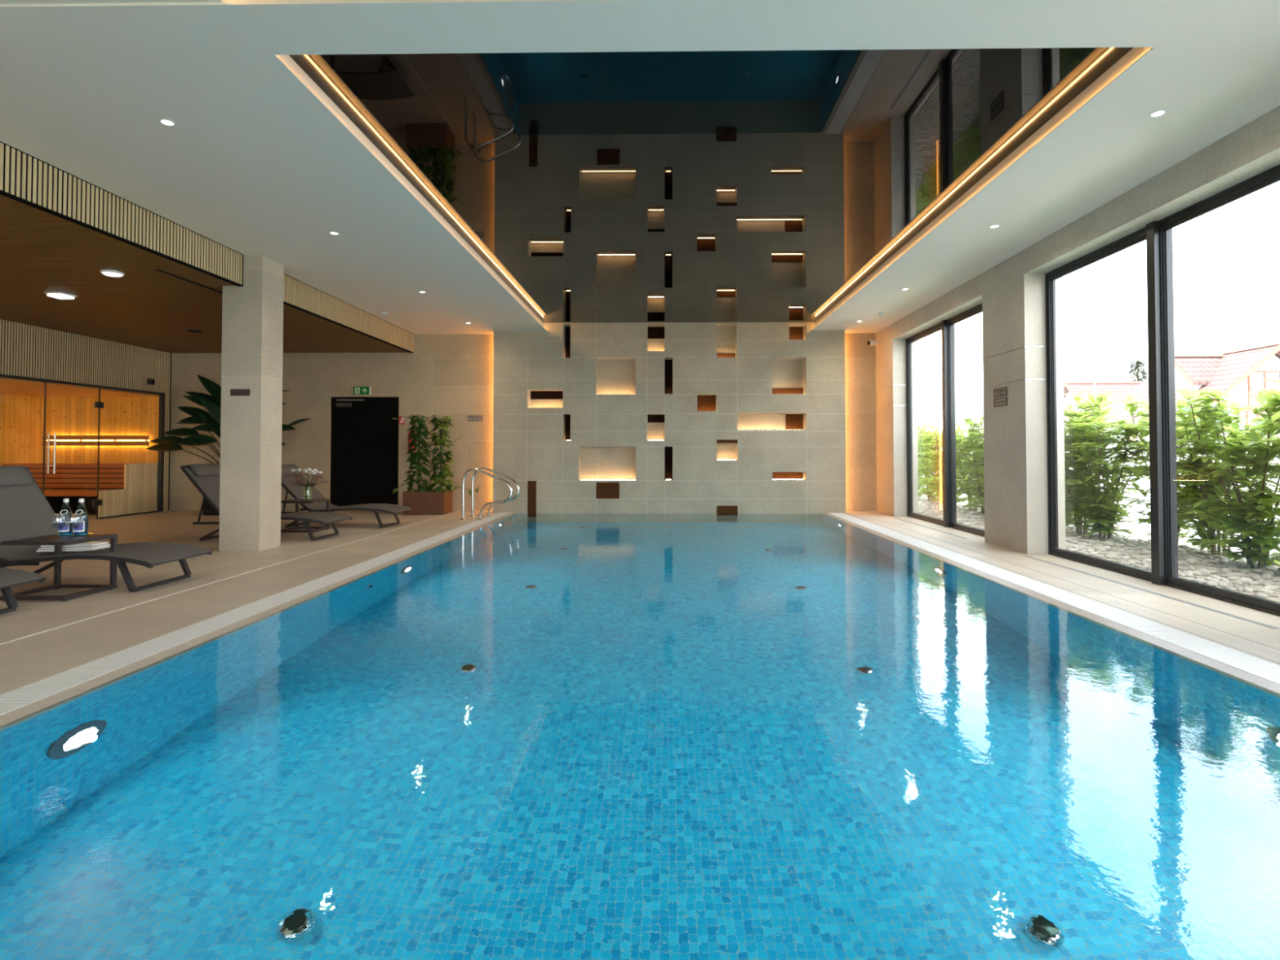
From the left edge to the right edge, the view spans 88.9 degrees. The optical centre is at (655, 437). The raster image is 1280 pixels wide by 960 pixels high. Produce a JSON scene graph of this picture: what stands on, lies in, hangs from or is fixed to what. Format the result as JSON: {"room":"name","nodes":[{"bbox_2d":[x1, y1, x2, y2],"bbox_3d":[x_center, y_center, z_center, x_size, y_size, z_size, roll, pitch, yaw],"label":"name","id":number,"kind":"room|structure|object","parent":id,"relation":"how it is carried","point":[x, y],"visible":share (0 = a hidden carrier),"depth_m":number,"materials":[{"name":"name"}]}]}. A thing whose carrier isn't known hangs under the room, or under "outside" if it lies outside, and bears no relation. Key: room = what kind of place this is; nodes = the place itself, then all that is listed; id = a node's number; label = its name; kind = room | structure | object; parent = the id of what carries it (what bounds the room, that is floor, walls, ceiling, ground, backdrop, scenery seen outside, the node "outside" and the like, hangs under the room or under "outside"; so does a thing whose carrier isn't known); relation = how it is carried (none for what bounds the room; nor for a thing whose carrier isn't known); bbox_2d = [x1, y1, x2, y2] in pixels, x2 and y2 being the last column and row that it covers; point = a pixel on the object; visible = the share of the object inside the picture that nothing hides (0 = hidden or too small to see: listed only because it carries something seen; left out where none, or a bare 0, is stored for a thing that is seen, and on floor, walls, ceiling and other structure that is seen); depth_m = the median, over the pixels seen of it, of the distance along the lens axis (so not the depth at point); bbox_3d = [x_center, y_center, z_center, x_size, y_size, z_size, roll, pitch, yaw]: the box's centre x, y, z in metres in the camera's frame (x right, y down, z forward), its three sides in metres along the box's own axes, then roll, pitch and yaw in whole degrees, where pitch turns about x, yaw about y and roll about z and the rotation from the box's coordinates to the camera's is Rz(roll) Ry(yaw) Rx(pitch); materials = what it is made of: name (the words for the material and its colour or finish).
{"room":"indoor swimming pool","nodes":[
{"label":"indoor swimming pool","id":0,"kind":"room"},
{"bbox_2d":[0,319,171,511],"bbox_3d":[-9.375,-0.318,4.181,0.049,3.050,16.470,0,-1,1],"label":"wall","id":1,"kind":"structure","parent":0,"point":[26,350],"depth_m":10.59,"materials":[{"name":"brown wood"}]},
{"bbox_2d":[147,378,155,385],"bbox_3d":[-9.184,-1.016,11.880,0.056,0.110,0.120,0,-1,1],"label":"wall sensor","id":2,"kind":"object","parent":1,"relation":"attached to","point":[150,381],"visible":1,"depth_m":11.86,"materials":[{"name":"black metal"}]},
{"bbox_2d":[0,194,408,352],"bbox_3d":[-7.083,-1.818,4.178,4.615,0.070,16.470,0,-1,1],"label":"ceiling","id":3,"kind":"structure","parent":0,"point":[41,251],"depth_m":7.86,"materials":[{"name":"brown wood"}]},
{"bbox_2d":[44,291,77,299],"bbox_3d":[-7.058,-1.683,7.741,0.210,0.050,0.210,0,-1,1],"label":"ceiling lamp","id":4,"kind":"object","parent":3,"relation":"attached to","point":[58,295],"visible":1,"depth_m":7.68,"materials":[{"name":"white plastic"}]},
{"bbox_2d":[46,293,74,299],"bbox_3d":[-7.058,-1.673,7.741,0.180,0.030,0.180,0,-1,1],"label":"diffuser","id":5,"kind":"object","parent":4,"relation":"attached to","point":[61,296],"depth_m":7.73,"materials":[{"name":"white plastic"}]},
{"bbox_2d":[99,269,124,276],"bbox_3d":[-5.671,-1.706,6.811,0.200,0.043,0.200,0,-1,1],"label":"ceiling lamp","id":6,"kind":"object","parent":3,"relation":"attached to","point":[109,273],"visible":1,"depth_m":6.76,"materials":[{"name":"white plastic"}]},
{"bbox_2d":[101,271,123,276],"bbox_3d":[-5.671,-1.696,6.811,0.176,0.023,0.176,0,-1,1],"label":"diffuser","id":7,"kind":"object","parent":6,"relation":"attached to","point":[108,273],"depth_m":6.78,"materials":[{"name":"white"}]},
{"bbox_2d":[154,269,222,293],"bbox_3d":[-5.119,-1.715,7.313,0.060,0.004,1.200,0,-1,1],"label":"ceiling vent","id":8,"kind":"object","parent":3,"relation":"in","point":[159,270],"visible":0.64,"depth_m":7.16,"materials":[{"name":"black metal"}]},
{"bbox_2d":[185,328,202,332],"bbox_3d":[-7.153,-1.651,10.103,0.220,0.016,0.220,0,-1,1],"label":"ceiling speaker","id":9,"kind":"object","parent":3,"relation":"attached to","point":[186,330],"visible":1,"depth_m":10.07,"materials":[{"name":"black metal"}]},
{"bbox_2d":[186,329,201,332],"bbox_3d":[-7.153,-1.645,10.103,0.200,0.004,0.200,0,-1,1],"label":"grille","id":10,"kind":"object","parent":9,"relation":"attached to","point":[191,331],"depth_m":10.07,"materials":[{"name":"black metal"}]},
{"bbox_2d":[168,333,876,511],"bbox_3d":[-3.567,-0.318,12.493,16.100,4.000,0.300,0,-1,1],"label":"wall","id":11,"kind":"structure","parent":0,"point":[451,375],"depth_m":12.37,"materials":[{"name":"beige stone"}]},
{"bbox_2d":[0,141,413,352],"bbox_3d":[-4.744,-1.996,4.151,0.054,0.435,16.476,0,-1,1],"label":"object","id":12,"kind":"structure","parent":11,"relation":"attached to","point":[26,179],"depth_m":6.02,"materials":[{"name":"brown wood"}]},
{"bbox_2d":[327,396,331,498],"bbox_3d":[-6.203,0.301,12.468,0.020,2.160,0.202,0,-1,1],"label":"trim","id":13,"kind":"structure","parent":11,"relation":"attached to","point":[329,397],"depth_m":12.38,"materials":[{"name":"black metal"}]},
{"bbox_2d":[353,386,370,395],"bbox_3d":[-5.560,-0.889,12.357,0.310,0.160,0.054,0,-1,1],"label":"exit sign","id":14,"kind":"object","parent":11,"relation":"attached to","point":[357,390],"visible":1,"depth_m":12.34,"materials":[{"name":"green plastic"}]},
{"bbox_2d":[329,397,399,506],"bbox_3d":[-5.531,0.303,12.419,1.325,2.145,0.120,0,-1,1],"label":"door","id":15,"kind":"structure","parent":11,"relation":"in","point":[364,434],"depth_m":12.42,"materials":[{"name":"black paint"}]},
{"bbox_2d":[399,416,404,424],"bbox_3d":[-4.812,-0.329,12.359,0.100,0.150,0.005,0,-1,1],"label":"fire sign","id":16,"kind":"object","parent":11,"relation":"attached to","point":[402,420],"visible":1,"depth_m":12.36,"materials":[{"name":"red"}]},
{"bbox_2d":[408,431,416,451],"bbox_3d":[-4.577,0.032,12.255,0.140,0.450,0.192,1,-1,-32],"label":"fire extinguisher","id":17,"kind":"object","parent":11,"relation":"attached to","point":[409,433],"visible":0.23,"depth_m":12.21,"materials":[{"name":"red"}]},
{"bbox_2d":[467,415,482,421],"bbox_3d":[-3.417,-0.366,12.337,0.272,0.105,0.009,0,-1,1],"label":"notice sign","id":18,"kind":"object","parent":11,"relation":"attached to","point":[470,418],"visible":1,"depth_m":12.34,"materials":[{"name":"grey metal"}]},
{"bbox_2d":[0,0,1279,334],"bbox_3d":[-0.341,-2.215,4.103,8.720,0.160,16.500,0,-1,1],"label":"ceiling","id":19,"kind":"structure","parent":0,"point":[717,186],"depth_m":5.16,"materials":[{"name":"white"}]},
{"bbox_2d":[158,118,176,126],"bbox_3d":[-3.296,-2.127,4.404,0.096,0.004,0.096,0,-1,1],"label":"recessed light","id":20,"kind":"object","parent":19,"relation":"in","point":[166,122],"visible":1,"depth_m":4.40,"materials":[{"name":"white plastic"}]},
{"bbox_2d":[328,231,339,235],"bbox_3d":[-3.274,-2.080,6.644,0.096,0.004,0.096,0,-1,1],"label":"recessed light","id":21,"kind":"object","parent":19,"relation":"in","point":[331,233],"visible":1,"depth_m":6.63,"materials":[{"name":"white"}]},
{"bbox_2d":[381,311,388,315],"bbox_3d":[-4.348,-1.980,10.459,0.110,0.042,0.110,0,-1,1],"label":"smoke detector","id":22,"kind":"object","parent":19,"relation":"attached to","point":[384,313],"visible":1,"depth_m":10.43,"materials":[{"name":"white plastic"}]},
{"bbox_2d":[877,311,884,315],"bbox_3d":[3.613,-1.980,10.462,0.110,0.042,0.110,0,-1,1],"label":"smoke detector","id":23,"kind":"object","parent":19,"relation":"attached to","point":[881,313],"visible":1,"depth_m":10.43,"materials":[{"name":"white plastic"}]},
{"bbox_2d":[989,224,999,228],"bbox_3d":[3.339,-2.084,6.437,0.096,0.004,0.096,0,-1,1],"label":"recessed light","id":24,"kind":"object","parent":19,"relation":"in","point":[993,225],"visible":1,"depth_m":6.43,"materials":[{"name":"white plastic"}]},
{"bbox_2d":[1148,109,1167,117],"bbox_3d":[3.297,-2.129,4.288,0.096,0.004,0.096,0,-1,1],"label":"recessed light","id":25,"kind":"object","parent":19,"relation":"in","point":[1158,113],"visible":1,"depth_m":4.28,"materials":[{"name":"white"}]},
{"bbox_2d":[0,510,1279,695],"bbox_3d":[-3.559,1.358,4.175,15.960,0.300,16.700,0,-1,1],"label":"floor","id":26,"kind":"structure","parent":0,"point":[29,660],"depth_m":5.51,"materials":[{"name":"beige tile"}]},
{"bbox_2d":[0,567,46,614],"bbox_3d":[-5.250,0.730,4.298,1.846,0.958,0.700,0,-1,1],"label":"sun lounger","id":27,"kind":"object","parent":26,"relation":"on","point":[9,577],"visible":1,"depth_m":4.54,"materials":[{"name":"black metal"}]},
{"bbox_2d":[0,533,117,601],"bbox_3d":[-4.646,1.004,5.099,0.500,0.445,0.460,0,-1,1],"label":"side table","id":28,"kind":"object","parent":26,"relation":"on","point":[45,540],"visible":0.88,"depth_m":5.11,"materials":[{"name":"brown metal"}]},
{"bbox_2d":[57,498,73,535],"bbox_3d":[-4.753,0.638,5.257,0.092,0.294,0.093,0,-1,1],"label":"water bottle","id":29,"kind":"object","parent":28,"relation":"on","point":[64,529],"visible":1,"depth_m":5.23,"materials":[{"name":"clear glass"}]},
{"bbox_2d":[36,541,110,551],"bbox_3d":[-4.880,0.910,5.484,0.440,0.058,0.200,0,-1,-5],"label":"towel","id":30,"kind":"object","parent":28,"relation":"on","point":[86,546],"visible":0.72,"depth_m":5.41,"materials":[{"name":"white fabric"}]},
{"bbox_2d":[65,513,82,538],"bbox_3d":[-4.526,0.686,5.074,0.101,0.190,0.101,0,-1,1],"label":"wine glass","id":31,"kind":"object","parent":28,"relation":"on","point":[77,513],"visible":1,"depth_m":5.06,"materials":[{"name":"clear glass"}]},
{"bbox_2d":[72,498,88,536],"bbox_3d":[-4.628,0.638,5.255,0.092,0.294,0.093,0,-1,1],"label":"water bottle","id":32,"kind":"object","parent":28,"relation":"on","point":[82,529],"visible":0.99,"depth_m":5.22,"materials":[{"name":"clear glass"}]},
{"bbox_2d":[2,462,158,517],"bbox_3d":[-10.406,0.902,11.552,2.230,0.880,1.250,0,-1,1],"label":"bench","id":33,"kind":"object","parent":26,"relation":"on","point":[124,488],"visible":0.83,"depth_m":11.48,"materials":[{"name":"brown wood"}]},
{"bbox_2d":[0,373,164,519],"bbox_3d":[-10.424,0.211,9.376,2.380,2.210,5.750,0,-1,1],"label":"cabin","id":34,"kind":"object","parent":26,"relation":"on","point":[31,408],"visible":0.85,"depth_m":12.20,"materials":[{"name":"brown wood"}]},
{"bbox_2d":[46,382,104,521],"bbox_3d":[-9.249,0.249,10.386,0.124,2.153,1.015,0,-1,1],"label":"door","id":35,"kind":"structure","parent":34,"relation":"attached to","point":[96,404],"depth_m":9.99,"materials":[{"name":"clear glass"}]},
{"bbox_2d":[41,435,149,445],"bbox_3d":[-10.423,0.054,12.172,2.000,0.192,0.083,0,-1,1],"label":"light bar","id":36,"kind":"object","parent":34,"relation":"attached to","point":[82,438],"visible":0.82,"depth_m":12.13,"materials":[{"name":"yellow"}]},
{"bbox_2d":[0,465,213,591],"bbox_3d":[-4.834,0.738,5.512,1.729,0.993,0.700,0,-1,1],"label":"sun lounger","id":37,"kind":"object","parent":26,"relation":"on","point":[25,512],"visible":0.8,"depth_m":5.52,"materials":[{"name":"black metal"}]},
{"bbox_2d":[0,465,32,485],"bbox_3d":[-5.585,0.323,5.532,0.113,0.162,0.540,0,-1,1],"label":"pillow","id":38,"kind":"object","parent":37,"relation":"on","point":[14,475],"depth_m":5.66,"materials":[{"name":"grey fabric"}]},
{"bbox_2d":[202,498,219,515],"bbox_3d":[-7.609,1.120,11.692,0.600,0.490,0.600,0,-1,1],"label":"pot","id":39,"kind":"object","parent":26,"relation":"on","point":[207,509],"depth_m":11.39,"materials":[{"name":"black"}]},
{"bbox_2d":[146,374,310,515],"bbox_3d":[-7.629,0.101,11.622,2.871,2.526,0.784,0,-1,1],"label":"strelitzia","id":40,"kind":"object","parent":26,"relation":"on","point":[212,403],"visible":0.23,"depth_m":11.54,"materials":[{"name":"green plant"}]},
{"bbox_2d":[0,511,458,644],"bbox_3d":[-3.805,1.211,4.122,0.020,0.012,16.380,0,-1,1],"label":"trim","id":41,"kind":"structure","parent":26,"relation":"attached to","point":[457,511],"depth_m":5.12,"materials":[{"name":"white"}]},
{"bbox_2d":[218,254,284,551],"bbox_3d":[-4.682,-0.402,7.574,0.455,3.360,0.410,0,-1,1],"label":"column","id":42,"kind":"structure","parent":26,"relation":"on","point":[251,473],"depth_m":7.38,"materials":[{"name":"beige stone"}]},
{"bbox_2d":[230,389,249,395],"bbox_3d":[-4.693,-0.511,7.367,0.215,0.074,0.009,0,-1,1],"label":"notice sign","id":43,"kind":"object","parent":42,"relation":"attached to","point":[233,392],"visible":1,"depth_m":7.37,"materials":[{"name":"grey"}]},
{"bbox_2d":[0,512,514,726],"bbox_3d":[-2.808,1.309,6.128,0.325,0.120,11.724,0,-1,1],"label":"pool edge","id":44,"kind":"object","parent":26,"relation":"attached to","point":[23,701],"depth_m":3.90,"materials":[{"name":"white stone"}]},
{"bbox_2d":[180,463,352,541],"bbox_3d":[-5.024,0.818,8.489,1.846,0.958,0.700,0,-1,1],"label":"sun lounger","id":45,"kind":"object","parent":26,"relation":"on","point":[205,477],"visible":0.43,"depth_m":8.27,"materials":[{"name":"black metal"}]},
{"bbox_2d":[189,463,220,475],"bbox_3d":[-5.828,0.413,8.510,0.127,0.147,0.540,0,-1,1],"label":"pillow","id":46,"kind":"object","parent":45,"relation":"on","point":[196,469],"depth_m":8.40,"materials":[{"name":"grey fabric"}]},
{"bbox_2d":[280,498,329,533],"bbox_3d":[-4.936,1.094,9.162,0.490,0.437,0.460,0,-1,1],"label":"side table","id":47,"kind":"object","parent":26,"relation":"on","point":[297,501],"visible":0.7,"depth_m":9.16,"materials":[{"name":"brown metal"}]},
{"bbox_3d":[-4.886,0.770,9.158,0.120,0.210,0.120,0,-1,1],"label":"flower vase","id":48,"kind":"object","parent":47,"relation":"on","visible":0},
{"bbox_2d":[286,467,327,498],"bbox_3d":[-4.888,0.638,9.148,0.472,0.427,0.370,0,-1,-9],"label":"bouquet","id":49,"kind":"object","parent":48,"relation":"in","point":[315,472],"visible":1,"depth_m":9.13,"materials":[{"name":"white plant"}]},
{"bbox_2d":[280,464,411,528],"bbox_3d":[-4.753,0.866,9.855,1.885,0.920,0.700,0,-1,1],"label":"sun lounger","id":50,"kind":"object","parent":26,"relation":"on","point":[295,491],"visible":0.62,"depth_m":9.71,"materials":[{"name":"black metal"}]},
{"bbox_2d":[281,464,301,474],"bbox_3d":[-5.574,0.475,9.875,0.133,0.139,0.540,0,-1,1],"label":"pillow","id":51,"kind":"object","parent":50,"relation":"on","point":[286,468],"depth_m":9.85,"materials":[{"name":"grey fabric"}]},
{"bbox_2d":[402,490,452,515],"bbox_3d":[-4.098,1.164,11.739,0.730,0.405,0.460,0,-1,1],"label":"planter box","id":52,"kind":"object","parent":26,"relation":"on","point":[421,503],"visible":0.91,"depth_m":11.51,"materials":[{"name":"brown"}]},
{"bbox_2d":[391,413,431,493],"bbox_3d":[-4.380,0.307,11.732,0.697,1.466,0.472,0,-1,1],"label":"pothos","id":53,"kind":"object","parent":52,"relation":"on","point":[423,455],"visible":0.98,"depth_m":11.67,"materials":[{"name":"green plant"}]},
{"bbox_2d":[426,415,479,496],"bbox_3d":[-3.653,0.319,11.663,0.925,1.449,0.435,-1,-1,23],"label":"pothos","id":54,"kind":"object","parent":52,"relation":"on","point":[445,472],"visible":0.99,"depth_m":11.68,"materials":[{"name":"green plant"}]},
{"bbox_2d":[460,466,519,519],"bbox_3d":[-2.768,1.426,10.934,0.856,1.846,0.610,0,-1,1],"label":"pool ladder","id":55,"kind":"object","parent":26,"relation":"on","point":[480,469],"visible":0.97,"depth_m":10.68,"materials":[{"name":"silver metal"}]},
{"bbox_2d":[823,512,1279,693],"bbox_3d":[3.129,1.307,6.041,0.350,0.120,11.724,0,-1,1],"label":"pool edge","id":56,"kind":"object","parent":26,"relation":"on","point":[1260,672],"depth_m":4.40,"materials":[{"name":"white"}]},
{"bbox_2d":[861,514,1279,649],"bbox_3d":[3.520,1.206,3.874,0.005,0.011,16.100,0,-1,1],"label":"trim","id":57,"kind":"structure","parent":26,"relation":"on","point":[861,514],"depth_m":4.97,"materials":[{"name":"grey"}]},
{"bbox_3d":[0.155,2.023,6.067,6.200,1.430,11.720,0,-1,1],"label":"basin","id":58,"kind":"object","parent":26,"relation":"in","visible":0},
{"bbox_2d":[0,513,1279,959],"bbox_3d":[0.157,1.271,6.258,5.720,0.001,11.370,0,-1,1],"label":"pool water","id":59,"kind":"object","parent":58,"relation":"in","point":[516,736],"visible":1,"depth_m":2.29,"materials":[{"name":"blue liquid"}]},
{"bbox_2d":[0,0,1279,57],"bbox_3d":[-0.351,-2.217,3.408,8.720,0.160,0.410,0,-1,1],"label":"ceiling beam","id":60,"kind":"structure","parent":0,"point":[227,27],"depth_m":3.38,"materials":[{"name":"white paint"}]},
{"bbox_2d":[492,322,845,514],"bbox_3d":[0.235,0.219,12.112,6.485,4.890,0.308,0,-1,1],"label":"wall","id":61,"kind":"structure","parent":0,"point":[588,417],"depth_m":11.99,"materials":[{"name":"beige tile"}]},
{"bbox_2d":[844,512,1279,663],"bbox_3d":[3.298,1.206,3.878,0.010,0.011,16.100,0,-1,1],"label":"trim","id":62,"kind":"structure","parent":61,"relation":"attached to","point":[844,513],"depth_m":4.71,"materials":[{"name":"grey"}]},
{"bbox_2d":[875,105,1279,554],"bbox_3d":[4.213,-0.644,4.103,0.415,3.700,16.700,0,-1,1],"label":"wall","id":63,"kind":"structure","parent":0,"point":[1011,293],"depth_m":7.18,"materials":[{"name":"beige paint"}]},
{"bbox_2d":[866,340,879,346],"bbox_3d":[4.020,-1.755,12.087,0.203,0.108,0.113,0,-1,1],"label":"security camera","id":64,"kind":"object","parent":63,"relation":"attached to","point":[870,343],"visible":1,"depth_m":12.05,"materials":[{"name":"white plastic"}]},
{"bbox_2d":[893,517,967,538],"bbox_3d":[4.003,1.327,9.692,0.050,0.012,2.650,0,-1,1],"label":"trim","id":65,"kind":"structure","parent":63,"relation":"attached to","point":[894,517],"depth_m":9.46,"materials":[{"name":"grey"}]},
{"bbox_2d":[906,303,984,537],"bbox_3d":[4.353,-0.212,9.694,0.160,3.070,3.200,0,-1,1],"label":"window","id":66,"kind":"structure","parent":63,"relation":"in","point":[947,327],"depth_m":9.66,"materials":[{"name":"black metal"}]},
{"bbox_2d":[993,386,1007,397],"bbox_3d":[4.053,-0.534,7.681,0.009,0.100,0.290,0,-1,1],"label":"notice sign","id":67,"kind":"object","parent":63,"relation":"attached to","point":[1000,392],"visible":1,"depth_m":7.68,"materials":[{"name":"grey metal"}]},
{"bbox_2d":[993,396,1007,406],"bbox_3d":[4.053,-0.419,7.679,0.009,0.092,0.290,0,-1,1],"label":"notice sign","id":68,"kind":"object","parent":63,"relation":"attached to","point":[1002,401],"visible":1,"depth_m":7.67,"materials":[{"name":"brown metal"}]},
{"bbox_2d":[982,346,1045,359],"bbox_3d":[4.176,-0.990,7.637,0.243,0.008,0.956,0,-1,1],"label":"trim","id":69,"kind":"structure","parent":63,"relation":"attached to","point":[1024,346],"depth_m":7.34,"materials":[{"name":"silver metal"}]},
{"bbox_2d":[982,378,1046,387],"bbox_3d":[4.176,-0.630,7.630,0.243,0.008,0.956,0,-1,1],"label":"trim","id":70,"kind":"structure","parent":63,"relation":"attached to","point":[1024,379],"depth_m":7.37,"materials":[{"name":"silver metal"}]},
{"bbox_2d":[1022,555,1279,628],"bbox_3d":[3.942,1.241,5.568,0.050,0.012,2.900,0,-1,1],"label":"trim","id":71,"kind":"structure","parent":63,"relation":"attached to","point":[1083,572],"depth_m":5.04,"materials":[{"name":"grey"}]},
{"bbox_2d":[1044,164,1279,616],"bbox_3d":[4.292,-0.299,5.535,0.160,3.070,3.220,0,-1,1],"label":"window","id":72,"kind":"structure","parent":63,"relation":"in","point":[1158,237],"depth_m":5.50,"materials":[{"name":"black metal"}]},
{"bbox_2d":[918,494,1279,602],"bbox_3d":[5.641,1.533,10.889,2.240,0.430,38.000,0,-1,1],"label":"bed","id":73,"kind":"object","parent":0,"point":[1140,535],"depth_m":7.05,"materials":[{"name":"soil"}]},
{"bbox_2d":[917,433,926,498],"bbox_3d":[5.846,0.616,14.787,1.245,1.610,1.077,1,-1,-28],"label":"shrub","id":74,"kind":"object","parent":73,"relation":"on","point":[920,495],"visible":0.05,"depth_m":14.58,"materials":[{"name":"green plant"}]},
{"bbox_2d":[917,420,967,502],"bbox_3d":[5.947,0.516,13.830,1.273,1.770,1.274,1,-2,-41],"label":"shrub","id":75,"kind":"object","parent":73,"relation":"on","point":[922,490],"visible":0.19,"depth_m":13.85,"materials":[{"name":"green plant"}]},
{"bbox_2d":[917,429,969,504],"bbox_3d":[5.872,0.601,13.355,1.397,1.577,1.097,0,-1,-10],"label":"shrub","id":76,"kind":"object","parent":73,"relation":"on","point":[925,441],"visible":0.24,"depth_m":13.33,"materials":[{"name":"green plant"}]},
{"bbox_2d":[920,424,968,502],"bbox_3d":[5.733,0.555,12.773,1.497,1.643,1.171,1,-2,-38],"label":"shrub","id":77,"kind":"object","parent":73,"relation":"on","point":[938,480],"visible":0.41,"depth_m":12.72,"materials":[{"name":"green plant"}]},
{"bbox_2d":[955,411,984,513],"bbox_3d":[5.825,0.447,11.292,1.274,1.802,1.273,-1,-2,38],"label":"shrub","id":78,"kind":"object","parent":73,"relation":"on","point":[978,499],"visible":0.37,"depth_m":11.33,"materials":[{"name":"green plant"}]},
{"bbox_2d":[955,422,984,511],"bbox_3d":[5.881,0.525,11.942,1.245,1.675,1.077,-1,-1,33],"label":"shrub","id":79,"kind":"object","parent":73,"relation":"on","point":[960,475],"visible":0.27,"depth_m":11.94,"materials":[{"name":"green plant"}]},
{"bbox_2d":[968,429,984,505],"bbox_3d":[5.727,0.536,10.750,1.097,1.599,1.397,0,-1,21],"label":"shrub","id":80,"kind":"object","parent":73,"relation":"on","point":[980,452],"visible":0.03,"depth_m":10.85,"materials":[{"name":"green plant"}]},
{"bbox_2d":[1064,426,1091,526],"bbox_3d":[5.850,0.469,9.344,1.245,1.677,1.077,0,-1,-8],"label":"shrub","id":81,"kind":"object","parent":73,"relation":"on","point":[1065,427],"visible":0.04,"depth_m":9.15,"materials":[{"name":"green plant"}]},
{"bbox_2d":[1063,387,1128,533],"bbox_3d":[5.537,0.311,8.722,1.274,1.970,1.273,-1,-1,33],"label":"shrub","id":82,"kind":"object","parent":73,"relation":"on","point":[1069,504],"visible":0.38,"depth_m":8.56,"materials":[{"name":"green plant"}]},
{"bbox_2d":[918,497,1279,597],"bbox_3d":[5.314,1.272,9.348,1.609,0.038,12.562,0,-1,1],"label":"gravel","id":83,"kind":"object","parent":73,"relation":"on","point":[1082,548],"visible":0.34,"depth_m":6.62,"materials":[{"name":"white gravel"}]},
{"bbox_2d":[1109,386,1254,542],"bbox_3d":[5.878,0.346,7.410,1.171,1.842,1.497,0,-1,17],"label":"shrub","id":84,"kind":"object","parent":83,"relation":"on","point":[1142,471],"visible":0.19,"depth_m":7.53,"materials":[{"name":"green plant"}]},
{"bbox_2d":[1175,386,1279,568],"bbox_3d":[5.590,0.365,6.106,1.397,1.750,1.097,0,-1,12],"label":"shrub","id":85,"kind":"object","parent":83,"relation":"on","point":[1263,532],"visible":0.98,"depth_m":6.04,"materials":[{"name":"green plant"}]},
{"bbox_2d":[1245,379,1279,500],"bbox_3d":[5.769,0.256,5.438,1.273,1.942,1.274,-1,-2,40],"label":"shrub","id":86,"kind":"object","parent":83,"relation":"on","point":[1276,393],"visible":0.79,"depth_m":5.52,"materials":[{"name":"green plant"}]},
{"bbox_2d":[1064,409,1149,538],"bbox_3d":[5.640,0.459,8.167,1.097,1.646,1.397,0,-1,6],"label":"shrub","id":87,"kind":"object","parent":73,"relation":"on","point":[1104,509],"visible":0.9,"depth_m":8.04,"materials":[{"name":"green plant"}]},
{"bbox_2d":[1146,399,1279,557],"bbox_3d":[5.726,0.432,6.721,1.245,1.640,1.077,0,-1,-2],"label":"shrub","id":88,"kind":"object","parent":73,"relation":"on","point":[1206,534],"visible":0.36,"depth_m":6.67,"materials":[{"name":"green plant"}]},
{"bbox_2d":[919,457,1279,552],"bbox_3d":[64.026,2.342,49.028,113.400,0.410,180.000,0,-1,1],"label":"paving","id":89,"kind":"object","parent":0,"point":[1144,526],"depth_m":12.94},
{"bbox_2d":[1092,273,1096,451],"bbox_3d":[31.693,-4.894,47.153,0.180,14.000,0.171,0,-1,1],"label":"flagpole","id":90,"kind":"object","parent":89,"relation":"on","point":[1093,285],"visible":0.6,"depth_m":47.17,"materials":[{"name":"grey metal"}]},
{"bbox_2d":[1063,382,1142,452],"bbox_3d":[55.548,-1.885,75.250,16.520,9.160,13.400,0,-1,1],"label":"house","id":91,"kind":"object","parent":89,"relation":"on","point":[1123,388],"visible":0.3,"depth_m":74.70,"materials":[{"name":"white paint"}]},
{"bbox_2d":[1121,359,1148,382],"bbox_3d":[67.435,-3.925,91.045,6.311,13.913,6.223,0,-1,1],"label":"pine tree","id":92,"kind":"object","parent":89,"relation":"on","point":[1139,364],"visible":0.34,"depth_m":91.10,"materials":[{"name":"green plant"}]},
{"bbox_2d":[1102,342,1279,467],"bbox_3d":[41.916,-2.093,48.595,12.600,8.460,10.500,0,-1,1],"label":"house","id":93,"kind":"object","parent":89,"relation":"on","point":[1242,370],"visible":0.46,"depth_m":45.56,"materials":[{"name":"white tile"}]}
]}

